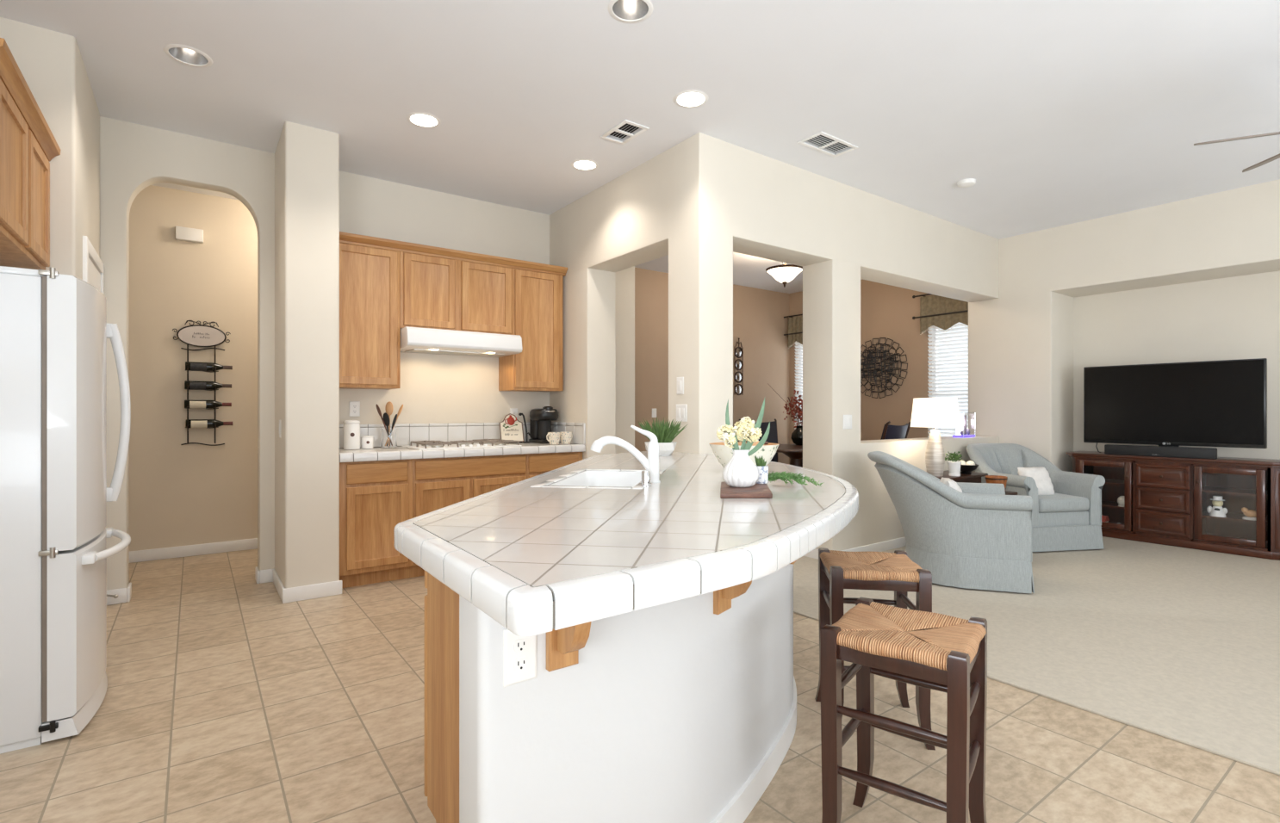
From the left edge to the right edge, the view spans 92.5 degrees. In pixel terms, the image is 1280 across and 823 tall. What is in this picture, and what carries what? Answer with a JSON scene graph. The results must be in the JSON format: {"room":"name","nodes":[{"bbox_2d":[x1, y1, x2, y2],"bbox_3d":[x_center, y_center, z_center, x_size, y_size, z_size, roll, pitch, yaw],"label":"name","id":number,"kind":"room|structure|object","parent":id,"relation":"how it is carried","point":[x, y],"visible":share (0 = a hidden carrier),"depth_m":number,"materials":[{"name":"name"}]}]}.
{"room":"kitchen","nodes":[
{"label":"kitchen","id":0,"kind":"room"},
{"bbox_2d":[0,16,99,279],"bbox_3d":[-3.360,-0.315,3.194,0.730,3.050,1.000,0,0,-36],"label":"wall","id":1,"kind":"structure","parent":0,"point":[51,63],"depth_m":2.98,"materials":[{"name":"beige paint"}]},
{"bbox_2d":[0,37,61,269],"bbox_3d":[-2.762,-0.968,2.329,0.678,0.605,1.098,0,0,-36],"label":"upper cabinet","id":2,"kind":"object","parent":1,"relation":"attached to","point":[27,143],"visible":0.92,"depth_m":2.50,"materials":[{"name":"brown wood"}]},
{"bbox_2d":[82,236,104,294],"bbox_3d":[-3.127,0.145,3.509,0.020,2.130,0.755,0,0,-36],"label":"trim","id":3,"kind":"structure","parent":1,"relation":"attached to","point":[89,251],"depth_m":3.30,"materials":[{"name":"white paint"}]},
{"bbox_2d":[88,257,100,292],"bbox_3d":[-3.131,0.180,3.509,0.006,2.040,0.610,0,0,-36],"label":"door","id":4,"kind":"structure","parent":1,"relation":"in","point":[94,275],"depth_m":3.52,"materials":[{"name":"white paint"}]},
{"bbox_2d":[99,116,274,590],"bbox_3d":[-3.021,-0.315,4.146,0.942,3.050,0.140,0,0,-36],"label":"wall","id":5,"kind":"structure","parent":0,"point":[133,158],"depth_m":4.04,"materials":[{"name":"beige paint"}]},
{"bbox_2d":[106,566,273,605],"bbox_3d":[-3.018,1.164,4.139,0.936,0.092,0.155,0,0,-36],"label":"baseboard","id":6,"kind":"structure","parent":5,"relation":"attached to","point":[262,576],"depth_m":3.88,"materials":[{"name":"white paint"}]},
{"bbox_2d":[274,121,634,588],"bbox_3d":[-1.180,-0.315,5.141,3.214,3.050,0.800,0,0,-36],"label":"wall","id":7,"kind":"structure","parent":0,"point":[315,201],"depth_m":4.12,"materials":[{"name":"beige paint"}]},
{"bbox_2d":[272,569,341,603],"bbox_3d":[-2.292,1.164,4.204,0.344,0.092,0.625,0,0,-36],"label":"baseboard","id":8,"kind":"structure","parent":7,"relation":"attached to","point":[316,591],"depth_m":3.96,"materials":[{"name":"white paint"}]},
{"bbox_2d":[349,401,360,416],"bbox_3d":[-2.205,-0.020,4.734,0.075,0.118,0.008,0,0,-36],"label":"wall outlet","id":9,"kind":"object","parent":7,"relation":"attached to","point":[354,406],"visible":1,"depth_m":4.73,"materials":[{"name":"white plastic"}]},
{"bbox_2d":[339,242,400,389],"bbox_3d":[-2.096,-0.698,4.615,0.482,1.044,0.327,0,0,-36],"label":"upper cabinet","id":10,"kind":"object","parent":7,"relation":"attached to","point":[369,277],"visible":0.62,"depth_m":4.50,"materials":[{"name":"brown wood"}]},
{"bbox_2d":[339,231,567,276],"bbox_3d":[-1.435,-1.248,4.915,1.904,0.065,0.084,0,0,-36],"label":"crown molding","id":11,"kind":"structure","parent":7,"relation":"attached to","point":[346,238],"depth_m":4.82,"materials":[{"name":"brown wood"}]},
{"bbox_2d":[400,251,513,335],"bbox_3d":[-1.529,-0.927,5.028,0.920,0.585,0.327,0,0,-36],"label":"upper cabinet","id":12,"kind":"object","parent":7,"relation":"attached to","point":[437,292],"visible":0.75,"depth_m":4.89,"materials":[{"name":"brown wood"}]},
{"bbox_2d":[400,326,522,357],"bbox_3d":[-1.478,-0.552,4.959,0.914,0.156,0.492,0,0,-36],"label":"range hood","id":13,"kind":"object","parent":12,"relation":"attached to","point":[413,339],"visible":0.94,"depth_m":4.77,"materials":[{"name":"white metal"}]},
{"bbox_2d":[498,267,562,391],"bbox_3d":[-0.965,-0.701,5.439,0.474,1.038,0.327,0,0,-36],"label":"upper cabinet","id":14,"kind":"object","parent":7,"relation":"attached to","point":[537,296],"visible":0.91,"depth_m":5.31,"materials":[{"name":"brown wood"}]},
{"bbox_2d":[128,185,789,552],"bbox_3d":[-1.256,-0.315,7.040,9.060,3.050,0.140,0,0,-36],"label":"wall","id":15,"kind":"structure","parent":0,"point":[191,493],"depth_m":5.21,"materials":[{"name":"beige paint"}]},
{"bbox_2d":[175,226,203,243],"bbox_3d":[-3.750,-1.472,5.099,0.186,0.105,0.059,0,0,-36],"label":"door chime","id":16,"kind":"object","parent":15,"relation":"attached to","point":[182,233],"visible":1,"depth_m":5.08,"materials":[{"name":"white plastic"}]},
{"bbox_2d":[128,538,257,563],"bbox_3d":[-3.518,1.164,5.297,2.950,0.092,0.015,0,0,-36],"label":"baseboard","id":17,"kind":"structure","parent":15,"relation":"attached to","point":[231,546],"depth_m":5.12,"materials":[{"name":"white paint"}]},
{"bbox_2d":[172,320,230,446],"bbox_3d":[-3.661,-0.235,5.120,0.402,1.054,0.100,0,0,-36],"label":"wine rack","id":18,"kind":"object","parent":15,"relation":"attached to","point":[199,335],"visible":0.94,"depth_m":5.14,"materials":[{"name":"metal"}]},
{"bbox_2d":[184,380,231,390],"bbox_3d":[-3.621,-0.218,5.141,0.324,0.074,0.074,0,0,-36],"label":"wine bottle","id":19,"kind":"object","parent":18,"relation":"in","point":[193,385],"visible":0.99,"depth_m":5.10,"materials":[{"name":"black glass"}]},
{"bbox_2d":[184,399,231,409],"bbox_3d":[-3.623,-0.060,5.140,0.324,0.074,0.074,0,0,-36],"label":"wine bottle","id":20,"kind":"object","parent":18,"relation":"in","point":[193,404],"visible":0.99,"depth_m":5.10,"materials":[{"name":"black glass"}]},
{"bbox_2d":[185,361,232,371],"bbox_3d":[-3.618,-0.375,5.144,0.324,0.074,0.074,0,0,-36],"label":"wine bottle","id":21,"kind":"object","parent":18,"relation":"in","point":[193,366],"visible":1,"depth_m":5.10,"materials":[{"name":"black glass"}]},
{"bbox_2d":[185,419,232,428],"bbox_3d":[-3.615,0.102,5.146,0.324,0.074,0.074,0,0,-36],"label":"wine bottle","id":22,"kind":"object","parent":18,"relation":"in","point":[193,424],"visible":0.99,"depth_m":5.10,"materials":[{"name":"black glass"}]},
{"bbox_2d":[734,337,743,395],"bbox_3d":[1.437,-0.654,8.897,0.169,0.836,0.024,0,0,-36],"label":"wall decoration","id":23,"kind":"object","parent":15,"relation":"attached to","point":[738,351],"visible":1,"depth_m":8.89,"materials":[{"name":"brown metal"}]},
{"bbox_2d":[459,564,793,822],"bbox_3d":[0.222,0.776,2.503,0.790,0.868,2.678,0,0,10],"label":"wall","id":24,"kind":"structure","parent":0,"point":[667,711],"depth_m":1.46,"materials":[{"name":"white paint"}]},
{"bbox_2d":[503,628,536,687],"bbox_3d":[-0.250,0.508,1.280,0.075,0.118,0.008,0,0,-36],"label":"wall outlet","id":25,"kind":"object","parent":24,"relation":"attached to","point":[519,653],"visible":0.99,"depth_m":1.27,"materials":[{"name":"white plastic"}]},
{"bbox_2d":[513,657,528,671],"bbox_3d":[-0.248,0.527,1.278,0.034,0.027,0.001,0,0,-36],"label":"socket","id":26,"kind":"object","parent":25,"relation":"attached to","point":[520,664],"depth_m":1.28,"materials":[{"name":"white plastic"}]},
{"bbox_2d":[513,638,528,652],"bbox_3d":[-0.248,0.488,1.278,0.034,0.027,0.001,0,0,-36],"label":"socket","id":27,"kind":"object","parent":25,"relation":"attached to","point":[520,645],"depth_m":1.28,"materials":[{"name":"white plastic"}]},
{"bbox_2d":[546,621,591,671],"bbox_3d":[-0.118,0.449,1.262,0.072,0.213,0.190,0,0,-36],"label":"corbel","id":28,"kind":"object","parent":24,"relation":"attached to","point":[563,646],"visible":0.31,"depth_m":1.30,"materials":[{"name":"brown wood"}]},
{"bbox_2d":[713,580,751,615],"bbox_3d":[0.298,0.449,1.652,0.190,0.213,0.072,0,0,36],"label":"corbel","id":29,"kind":"object","parent":24,"relation":"attached to","point":[722,599],"visible":0.3,"depth_m":1.67,"materials":[{"name":"brown wood"}]},
{"bbox_2d":[710,677,796,822],"bbox_3d":[0.239,1.165,2.481,0.770,0.090,2.702,0,0,13],"label":"baseboard","id":30,"kind":"structure","parent":24,"relation":"attached to","point":[736,811],"depth_m":1.93,"materials":[{"name":"white paint"}]},
{"bbox_2d":[0,0,1279,293],"bbox_3d":[1.398,-1.850,3.431,9.100,0.020,9.300,0,0,-36],"label":"ceiling","id":31,"kind":"structure","parent":0,"point":[1060,113],"depth_m":3.46,"materials":[{"name":"paint"}]},
{"bbox_2d":[162,43,212,67],"bbox_3d":[-2.335,-1.901,3.168,0.208,0.130,0.208,0,0,-36],"label":"recessed light","id":32,"kind":"object","parent":31,"relation":"in","point":[182,53],"visible":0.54,"depth_m":3.21,"materials":[{"name":"white paint"}]},
{"bbox_2d":[406,111,441,128],"bbox_3d":[-1.364,-1.901,3.865,0.208,0.130,0.208,0,0,-36],"label":"recessed light","id":33,"kind":"object","parent":31,"relation":"in","point":[425,120],"visible":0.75,"depth_m":3.87,"materials":[{"name":"white paint"}]},
{"bbox_2d":[571,159,598,170],"bbox_3d":[-0.411,-1.901,4.566,0.208,0.130,0.208,0,0,-36],"label":"recessed light","id":34,"kind":"object","parent":31,"relation":"in","point":[581,164],"visible":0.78,"depth_m":4.58,"materials":[{"name":"white paint"}]},
{"bbox_2d":[600,119,649,144],"bbox_3d":[-0.104,-1.869,4.032,0.190,0.073,0.300,0,0,-36],"label":"ceiling vent","id":35,"kind":"object","parent":31,"relation":"in","point":[625,127],"visible":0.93,"depth_m":4.06,"materials":[{"name":"white metal"}]},
{"bbox_2d":[608,0,652,23],"bbox_3d":[-0.043,-1.901,2.796,0.208,0.130,0.208,0,0,-36],"label":"recessed light","id":36,"kind":"object","parent":31,"relation":"in","point":[630,11],"visible":1,"depth_m":2.86,"materials":[{"name":"white paint"}]},
{"bbox_2d":[673,89,708,107],"bbox_3d":[0.299,-1.901,3.604,0.208,0.130,0.208,0,0,-36],"label":"recessed light","id":37,"kind":"object","parent":31,"relation":"in","point":[690,98],"visible":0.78,"depth_m":3.61,"materials":[{"name":"white paint"}]},
{"bbox_2d":[765,262,802,287],"bbox_3d":[1.624,-1.615,6.874,0.414,0.450,0.414,0,0,-36],"label":"pendant light","id":38,"kind":"object","parent":31,"relation":"hanging from","point":[785,273],"visible":0.9,"depth_m":6.77,"materials":[{"name":"white glass"}]},
{"bbox_2d":[797,130,858,157],"bbox_3d":[1.296,-1.869,4.216,0.410,0.073,0.200,0,0,-36],"label":"ceiling vent","id":39,"kind":"object","parent":31,"relation":"in","point":[825,140],"visible":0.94,"depth_m":4.24,"materials":[{"name":"white metal"}]},
{"bbox_2d":[956,178,975,187],"bbox_3d":[2.612,-1.823,4.900,0.136,0.035,0.136,0,0,-36],"label":"smoke detector","id":40,"kind":"object","parent":31,"relation":"attached to","point":[967,183],"visible":1,"depth_m":4.86,"materials":[{"name":"white plastic"}]},
{"bbox_2d":[1193,131,1279,172],"bbox_3d":[3.456,-1.565,2.919,1.145,0.550,1.126,0,0,-36],"label":"ceiling fan","id":41,"kind":"object","parent":31,"relation":"hanging from","point":[1277,156],"visible":1,"depth_m":3.16,"materials":[{"name":"metal"}]},
{"bbox_2d":[0,548,1279,822],"bbox_3d":[1.398,1.260,3.431,9.100,0.100,9.300,0,0,-36],"label":"floor","id":42,"kind":"structure","parent":0,"point":[225,701],"depth_m":2.24,"materials":[{"name":"tile"}]},
{"bbox_2d":[0,266,130,754],"bbox_3d":[-2.585,0.344,2.367,0.949,1.732,0.774,0,0,-36],"label":"refrigerator","id":43,"kind":"object","parent":42,"relation":"on","point":[54,329],"visible":1,"depth_m":2.23,"materials":[{"name":"white metal"}]},
{"bbox_2d":[47,528,130,721],"bbox_3d":[-2.288,0.824,2.589,0.209,0.603,0.764,0,0,-36],"label":"freezer","id":44,"kind":"object","parent":43,"relation":"in","point":[77,577],"depth_m":2.27,"materials":[{"name":"white metal"}]},
{"bbox_2d":[339,459,412,588],"bbox_3d":[-2.004,0.776,4.496,0.490,0.868,0.628,0,0,-36],"label":"base cabinet","id":45,"kind":"object","parent":42,"relation":"on","point":[375,496],"visible":0.65,"depth_m":4.24,"materials":[{"name":"brown wood"}]},
{"bbox_2d":[339,422,585,462],"bbox_3d":[-1.422,0.220,4.901,1.905,0.244,0.658,0,0,-36],"label":"countertop","id":46,"kind":"structure","parent":45,"relation":"on","point":[406,433],"depth_m":4.94,"materials":[{"name":"tile"}]},
{"bbox_2d":[343,420,360,449],"bbox_3d":[-2.132,0.170,4.532,0.112,0.215,0.115,0,0,-36],"label":"canister","id":47,"kind":"object","parent":46,"relation":"on","point":[351,428],"visible":1,"depth_m":4.49,"materials":[{"name":"white ceramic"}]},
{"bbox_2d":[360,435,373,448],"bbox_3d":[-2.049,0.230,4.605,0.084,0.095,0.087,0,0,-36],"label":"canister","id":48,"kind":"object","parent":46,"relation":"on","point":[367,442],"visible":1,"depth_m":4.57,"materials":[{"name":"white ceramic"}]},
{"bbox_2d":[381,428,397,447],"bbox_3d":[-1.932,0.203,4.716,0.112,0.150,0.112,0,0,-36],"label":"jar","id":49,"kind":"object","parent":46,"relation":"on","point":[388,439],"visible":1,"depth_m":4.67,"materials":[{"name":"clear glass"}]},
{"bbox_2d":[400,439,521,450],"bbox_3d":[-1.430,0.257,4.909,0.810,0.050,0.500,0,0,-36],"label":"cooktop","id":50,"kind":"object","parent":46,"relation":"in","point":[482,443],"visible":1,"depth_m":4.81,"materials":[{"name":"white ceramic"}]},
{"bbox_2d":[499,413,523,442],"bbox_3d":[-1.133,0.147,5.394,0.217,0.261,0.125,0,0,-36],"label":"plaque","id":51,"kind":"object","parent":46,"relation":"on","point":[511,428],"visible":0.97,"depth_m":5.39,"materials":[{"name":"beige ceramic"}]},
{"bbox_2d":[528,406,559,443],"bbox_3d":[-0.859,0.115,5.476,0.230,0.326,0.277,0,0,-36],"label":"coffee maker","id":52,"kind":"object","parent":46,"relation":"on","point":[540,419],"visible":0.92,"depth_m":5.40,"materials":[{"name":"black plastic"}]},
{"bbox_2d":[546,432,560,444],"bbox_3d":[-0.733,0.227,5.161,0.123,0.102,0.106,0,0,-15],"label":"mug","id":53,"kind":"object","parent":46,"relation":"on","point":[554,438],"visible":1,"depth_m":5.12,"materials":[{"name":"beige ceramic"}]},
{"bbox_2d":[559,431,572,444],"bbox_3d":[-0.637,0.227,5.273,0.106,0.102,0.123,0,0,-2],"label":"mug","id":54,"kind":"object","parent":46,"relation":"on","point":[566,437],"visible":1,"depth_m":5.23,"materials":[{"name":"beige ceramic"}]},
{"bbox_2d":[424,571,459,822],"bbox_3d":[0.034,0.776,2.847,0.955,0.868,3.010,0,0,8],"label":"base cabinet","id":55,"kind":"object","parent":42,"relation":"on","point":[441,602],"visible":0.04,"depth_m":1.60,"materials":[{"name":"brown wood"}]},
{"bbox_2d":[393,451,858,636],"bbox_3d":[0.200,0.309,2.646,1.321,0.062,3.517,0,0,8],"label":"countertop","id":56,"kind":"structure","parent":55,"relation":"on","point":[537,557],"depth_m":1.39,"materials":[{"name":"white tile"}]},
{"bbox_2d":[548,471,641,488],"bbox_3d":[-0.144,0.379,2.596,0.342,0.192,0.637,0,0,9],"label":"sink","id":57,"kind":"object","parent":56,"relation":"in","point":[586,478],"visible":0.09,"depth_m":2.90,"materials":[{"name":"white ceramic"}]},
{"bbox_2d":[590,424,660,483],"bbox_3d":[-0.059,0.166,2.444,0.284,0.227,0.056,0,0,9],"label":"kitchen faucet","id":58,"kind":"object","parent":56,"relation":"on","point":[651,464],"visible":0.95,"depth_m":2.42,"materials":[{"name":"white metal"}]},
{"bbox_2d":[638,416,687,456],"bbox_3d":[0.148,0.155,3.921,0.344,0.249,0.314,0,0,-11],"label":"potted grass","id":59,"kind":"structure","parent":56,"relation":"on","point":[665,435],"depth_m":3.88,"materials":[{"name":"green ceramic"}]},
{"bbox_2d":[644,441,677,456],"bbox_3d":[0.134,0.238,3.932,0.206,0.084,0.209,0,0,-36],"label":"pot","id":60,"kind":"object","parent":59,"relation":"attached to","point":[666,448],"depth_m":3.86,"materials":[{"name":"white ceramic"}]},
{"bbox_2d":[708,441,779,468],"bbox_3d":[0.479,0.214,2.824,0.320,0.131,0.320,0,0,-36],"label":"serving bowl","id":61,"kind":"object","parent":56,"relation":"on","point":[723,454],"visible":0.41,"depth_m":2.73,"materials":[{"name":"beige ceramic"}]},
{"bbox_2d":[720,482,772,498],"bbox_3d":[0.366,0.272,2.140,0.167,0.016,0.365,0,0,8],"label":"serving board","id":62,"kind":"object","parent":56,"relation":"on","point":[757,491],"visible":0.86,"depth_m":2.01,"materials":[{"name":"brown wood"}]},
{"bbox_2d":[722,449,758,487],"bbox_3d":[0.355,0.199,2.162,0.125,0.130,0.125,0,0,-36],"label":"flower vase","id":63,"kind":"object","parent":62,"relation":"on","point":[740,471],"visible":0.96,"depth_m":2.12,"materials":[{"name":"white ceramic"}]},
{"bbox_2d":[716,398,770,456],"bbox_3d":[0.362,0.057,2.166,0.186,0.218,0.095,0,0,1],"label":"flower bouquet","id":64,"kind":"object","parent":63,"relation":"in","point":[752,432],"visible":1,"depth_m":2.14,"materials":[{"name":"beige plant"}]},
{"bbox_2d":[754,455,768,484],"bbox_3d":[0.445,0.212,2.260,0.057,0.104,0.057,0,0,-36],"label":"potted plant","id":65,"kind":"object","parent":62,"relation":"on","point":[762,469],"visible":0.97,"depth_m":2.24,"materials":[{"name":"green plant"}]},
{"bbox_2d":[755,465,768,484],"bbox_3d":[0.445,0.232,2.260,0.057,0.064,0.057,0,0,-36],"label":"cup","id":66,"kind":"object","parent":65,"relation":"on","point":[762,469],"depth_m":2.23,"materials":[{"name":"white ceramic"}]},
{"bbox_2d":[768,471,822,485],"bbox_3d":[0.565,0.249,2.264,0.220,0.055,0.070,0,0,21],"label":"fern sprig","id":67,"kind":"object","parent":56,"relation":"on","point":[783,476],"visible":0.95,"depth_m":2.27,"materials":[{"name":"green plant"}]},
{"bbox_2d":[410,454,526,577],"bbox_3d":[-1.445,0.776,4.903,0.892,0.868,0.628,0,0,-36],"label":"base cabinet","id":68,"kind":"object","parent":42,"relation":"on","point":[438,483],"visible":0.36,"depth_m":4.58,"materials":[{"name":"brown wood"}]},
{"bbox_2d":[526,452,582,478],"bbox_3d":[-0.874,0.776,5.320,0.520,0.868,0.628,0,0,-36],"label":"drawer","id":69,"kind":"object","parent":42,"relation":"on","point":[537,464],"visible":0.13,"depth_m":5.02,"materials":[{"name":"brown wood"}]},
{"bbox_2d":[814,547,935,751],"bbox_3d":[0.896,0.891,2.382,0.371,0.638,0.351,0,0,8],"label":"bar stool","id":70,"kind":"object","parent":42,"relation":"on","point":[838,571],"visible":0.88,"depth_m":2.24,"materials":[{"name":"brown wicker"}]},
{"bbox_2d":[820,596,987,822],"bbox_3d":[0.719,0.891,1.659,0.371,0.638,0.351,0,0,36],"label":"bar stool","id":71,"kind":"object","parent":42,"relation":"on","point":[946,654],"visible":1,"depth_m":1.60,"materials":[{"name":"brown wood"}]},
{"bbox_2d":[549,132,998,551],"bbox_3d":[1.494,-0.315,6.136,4.260,3.050,2.100,0,0,-36],"label":"wall","id":72,"kind":"structure","parent":0,"point":[705,199],"depth_m":4.93,"materials":[{"name":"beige paint"}]},
{"bbox_2d":[676,404,687,422],"bbox_3d":[0.280,0.010,4.175,0.009,0.118,0.115,0,0,-36],"label":"light switch","id":73,"kind":"object","parent":72,"relation":"attached to","point":[681,410],"visible":0.99,"depth_m":4.16,"materials":[{"name":"white plastic"}]},
{"bbox_2d":[803,537,906,559],"bbox_3d":[2.028,1.164,5.402,4.260,0.092,0.315,0,0,-36],"label":"baseboard","id":74,"kind":"structure","parent":72,"relation":"attached to","point":[898,543],"depth_m":5.20,"materials":[{"name":"white paint"}]},
{"bbox_2d":[952,412,975,437],"bbox_3d":[3.347,0.136,6.326,0.245,0.257,0.114,0,0,-36],"label":"cube","id":75,"kind":"object","parent":72,"relation":"on","point":[961,431],"visible":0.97,"depth_m":6.34,"materials":[{"name":"white"}]},
{"bbox_2d":[789,279,934,465],"bbox_3d":[3.241,-0.315,8.442,0.140,3.050,3.170,0,0,-36],"label":"wall","id":76,"kind":"structure","parent":0,"point":[886,311],"depth_m":8.19,"materials":[{"name":"brown paint"}]},
{"bbox_2d":[783,314,802,347],"bbox_3d":[2.589,-1.220,9.099,0.140,0.520,1.130,0,0,-36],"label":"window valance","id":77,"kind":"object","parent":76,"relation":"attached to","point":[795,324],"visible":0.26,"depth_m":9.35,"materials":[{"name":"beige fabric"}]},
{"bbox_2d":[799,344,802,425],"bbox_3d":[2.744,-0.220,9.184,0.050,1.860,0.855,0,0,-36],"label":"window","id":78,"kind":"structure","parent":76,"relation":"in","point":[801,344],"depth_m":9.48,"materials":[{"name":"white paint"}]},
{"bbox_2d":[794,342,802,444],"bbox_3d":[2.625,-0.225,9.100,0.070,1.810,0.840,0,0,-36],"label":"window blind","id":79,"kind":"object","parent":78,"relation":"attached to","point":[798,346],"visible":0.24,"depth_m":9.37,"materials":[{"name":"white plastic"}]},
{"bbox_2d":[860,337,907,398],"bbox_3d":[3.233,-0.588,8.291,0.030,0.831,0.832,0,0,-36],"label":"wall sculpture","id":80,"kind":"object","parent":76,"relation":"attached to","point":[890,358],"visible":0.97,"depth_m":8.26,"materials":[{"name":"metal"}]},
{"bbox_2d":[912,293,968,335],"bbox_3d":[3.852,-1.220,7.365,0.140,0.520,1.160,0,0,-36],"label":"window valance","id":81,"kind":"object","parent":76,"relation":"attached to","point":[942,313],"visible":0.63,"depth_m":7.51,"materials":[{"name":"beige fabric"}]},
{"bbox_2d":[932,326,968,428],"bbox_3d":[3.995,-0.220,7.466,0.050,1.860,0.865,0,0,-36],"label":"window","id":82,"kind":"structure","parent":76,"relation":"in","point":[932,326],"depth_m":7.77,"materials":[{"name":"white paint"}]},
{"bbox_2d":[927,322,968,437],"bbox_3d":[3.876,-0.225,7.383,0.070,1.810,0.850,0,0,-36],"label":"window blind","id":83,"kind":"object","parent":82,"relation":"attached to","point":[961,328],"visible":0.3,"depth_m":7.50,"materials":[{"name":"white plastic"}]},
{"bbox_2d":[793,536,1279,776],"bbox_3d":[3.108,1.204,4.590,4.610,0.012,8.960,0,0,-36],"label":"floor","id":84,"kind":"structure","parent":0,"point":[1182,645],"depth_m":3.27,"materials":[{"name":"beige carpet"}]},
{"bbox_2d":[739,418,778,462],"bbox_3d":[1.707,0.651,8.236,0.563,1.101,0.615,0,0,-14],"label":"dining chair","id":85,"kind":"object","parent":84,"relation":"on","point":[773,436],"visible":0.16,"depth_m":8.47,"materials":[{"name":"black leather"}]},
{"bbox_2d":[776,444,802,467],"bbox_3d":[1.935,0.816,7.534,1.360,0.764,1.360,0,0,-36],"label":"dining table","id":86,"kind":"object","parent":84,"relation":"on","point":[794,452],"visible":0.32,"depth_m":7.44,"materials":[{"name":"brown wood"}]},
{"bbox_2d":[791,425,802,445],"bbox_3d":[2.081,0.308,7.912,0.250,0.250,0.250,0,0,-36],"label":"vase","id":87,"kind":"object","parent":86,"relation":"on","point":[797,436],"visible":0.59,"depth_m":7.84,"materials":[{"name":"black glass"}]},
{"bbox_2d":[767,383,802,428],"bbox_3d":[2.039,-0.042,7.942,0.604,0.653,0.471,0,0,43],"label":"bouquet","id":88,"kind":"object","parent":87,"relation":"in","point":[797,409],"visible":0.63,"depth_m":7.90,"materials":[{"name":"red plant"}]},
{"bbox_2d":[880,421,910,440],"bbox_3d":[2.665,0.651,6.918,0.563,1.101,0.615,0,0,-41],"label":"dining chair","id":89,"kind":"object","parent":84,"relation":"on","point":[890,431],"visible":0.14,"depth_m":6.63,"materials":[{"name":"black leather"}]},
{"bbox_2d":[867,451,1034,593],"bbox_3d":[2.208,0.755,4.499,1.005,0.885,0.827,0,0,18],"label":"armchair","id":90,"kind":"object","parent":84,"relation":"on","point":[979,537],"visible":0.96,"depth_m":4.13,"materials":[{"name":"grey fabric"}]},
{"bbox_2d":[934,470,1017,495],"bbox_3d":[2.848,0.879,5.347,0.740,0.638,0.690,0,0,-36],"label":"end table","id":91,"kind":"object","parent":84,"relation":"on","point":[973,477],"visible":0.13,"depth_m":5.38,"materials":[{"name":"brown wood"}]},
{"bbox_2d":[910,397,960,476],"bbox_3d":[2.571,0.222,5.337,0.396,0.675,0.396,0,0,-36],"label":"table lamp","id":92,"kind":"object","parent":91,"relation":"on","point":[931,413],"visible":0.99,"depth_m":5.23,"materials":[{"name":"white fabric"}]},
{"bbox_2d":[944,451,962,476],"bbox_3d":[2.733,0.453,5.334,0.145,0.214,0.159,0,0,39],"label":"potted plant","id":93,"kind":"object","parent":91,"relation":"on","point":[953,466],"visible":1,"depth_m":5.31,"materials":[{"name":"green plant"}]},
{"bbox_2d":[984,475,1007,490],"bbox_3d":[3.021,0.615,5.194,0.168,0.130,0.168,0,0,-36],"label":"wooden bucket","id":94,"kind":"object","parent":91,"relation":"on","point":[989,479],"visible":0.48,"depth_m":5.14,"materials":[{"name":"brown wood"}]},
{"bbox_2d":[966,443,1105,552],"bbox_3d":[3.558,0.758,5.691,0.812,0.880,0.948,0,0,-10],"label":"armchair","id":95,"kind":"object","parent":84,"relation":"on","point":[1070,518],"visible":0.61,"depth_m":5.30,"materials":[{"name":"grey fabric"}]},
{"bbox_2d":[1017,466,1054,495],"bbox_3d":[3.565,0.635,5.515,0.283,0.261,0.189,0,0,-10],"label":"throw pillow","id":96,"kind":"object","parent":95,"relation":"on","point":[1043,482],"visible":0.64,"depth_m":5.47,"materials":[{"name":"white fabric"}]},
{"bbox_2d":[1037,492,1089,512],"bbox_3d":[3.587,0.803,5.527,0.510,0.120,0.605,0,0,-10],"label":"seat cushion","id":97,"kind":"object","parent":95,"relation":"on","point":[1059,502],"depth_m":5.25,"materials":[{"name":"grey fabric"}]},
{"bbox_2d":[1066,451,1279,560],"bbox_3d":[4.915,0.804,5.566,0.499,0.788,1.730,0,0,-36],"label":"media console","id":98,"kind":"object","parent":84,"relation":"on","point":[1166,500],"visible":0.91,"depth_m":5.43,"materials":[{"name":"brown wood"}]},
{"bbox_2d":[1104,444,1217,459],"bbox_3d":[4.694,0.362,5.553,0.062,0.094,0.790,0,0,-36],"label":"soundbar","id":99,"kind":"object","parent":98,"relation":"on","point":[1158,451],"visible":1,"depth_m":5.51,"materials":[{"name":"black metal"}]},
{"bbox_2d":[1083,358,1267,448],"bbox_3d":[4.850,-0.014,5.601,0.244,0.848,1.274,0,0,-36],"label":"television","id":100,"kind":"object","parent":98,"relation":"on","point":[1223,403],"visible":0.9,"depth_m":5.46,"materials":[{"name":"black plastic"}]},
{"bbox_2d":[1206,496,1227,517],"bbox_3d":[4.977,0.815,5.277,0.109,0.173,0.109,0,0,9],"label":"figurine","id":101,"kind":"object","parent":98,"relation":"on","point":[1217,510],"visible":1,"depth_m":5.25,"materials":[{"name":"white ceramic"}]},
{"bbox_2d":[1241,507,1256,521],"bbox_3d":[5.098,0.853,5.111,0.109,0.097,0.109,0,0,9],"label":"figurine","id":102,"kind":"object","parent":98,"relation":"on","point":[1251,514],"visible":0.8,"depth_m":5.10,"materials":[{"name":"white ceramic"}]},
{"bbox_2d":[968,179,1279,472],"bbox_3d":[5.632,-0.315,4.573,0.590,3.050,5.960,0,0,-36],"label":"wall","id":103,"kind":"structure","parent":0,"point":[1196,279],"depth_m":5.94,"materials":[{"name":"beige paint"}]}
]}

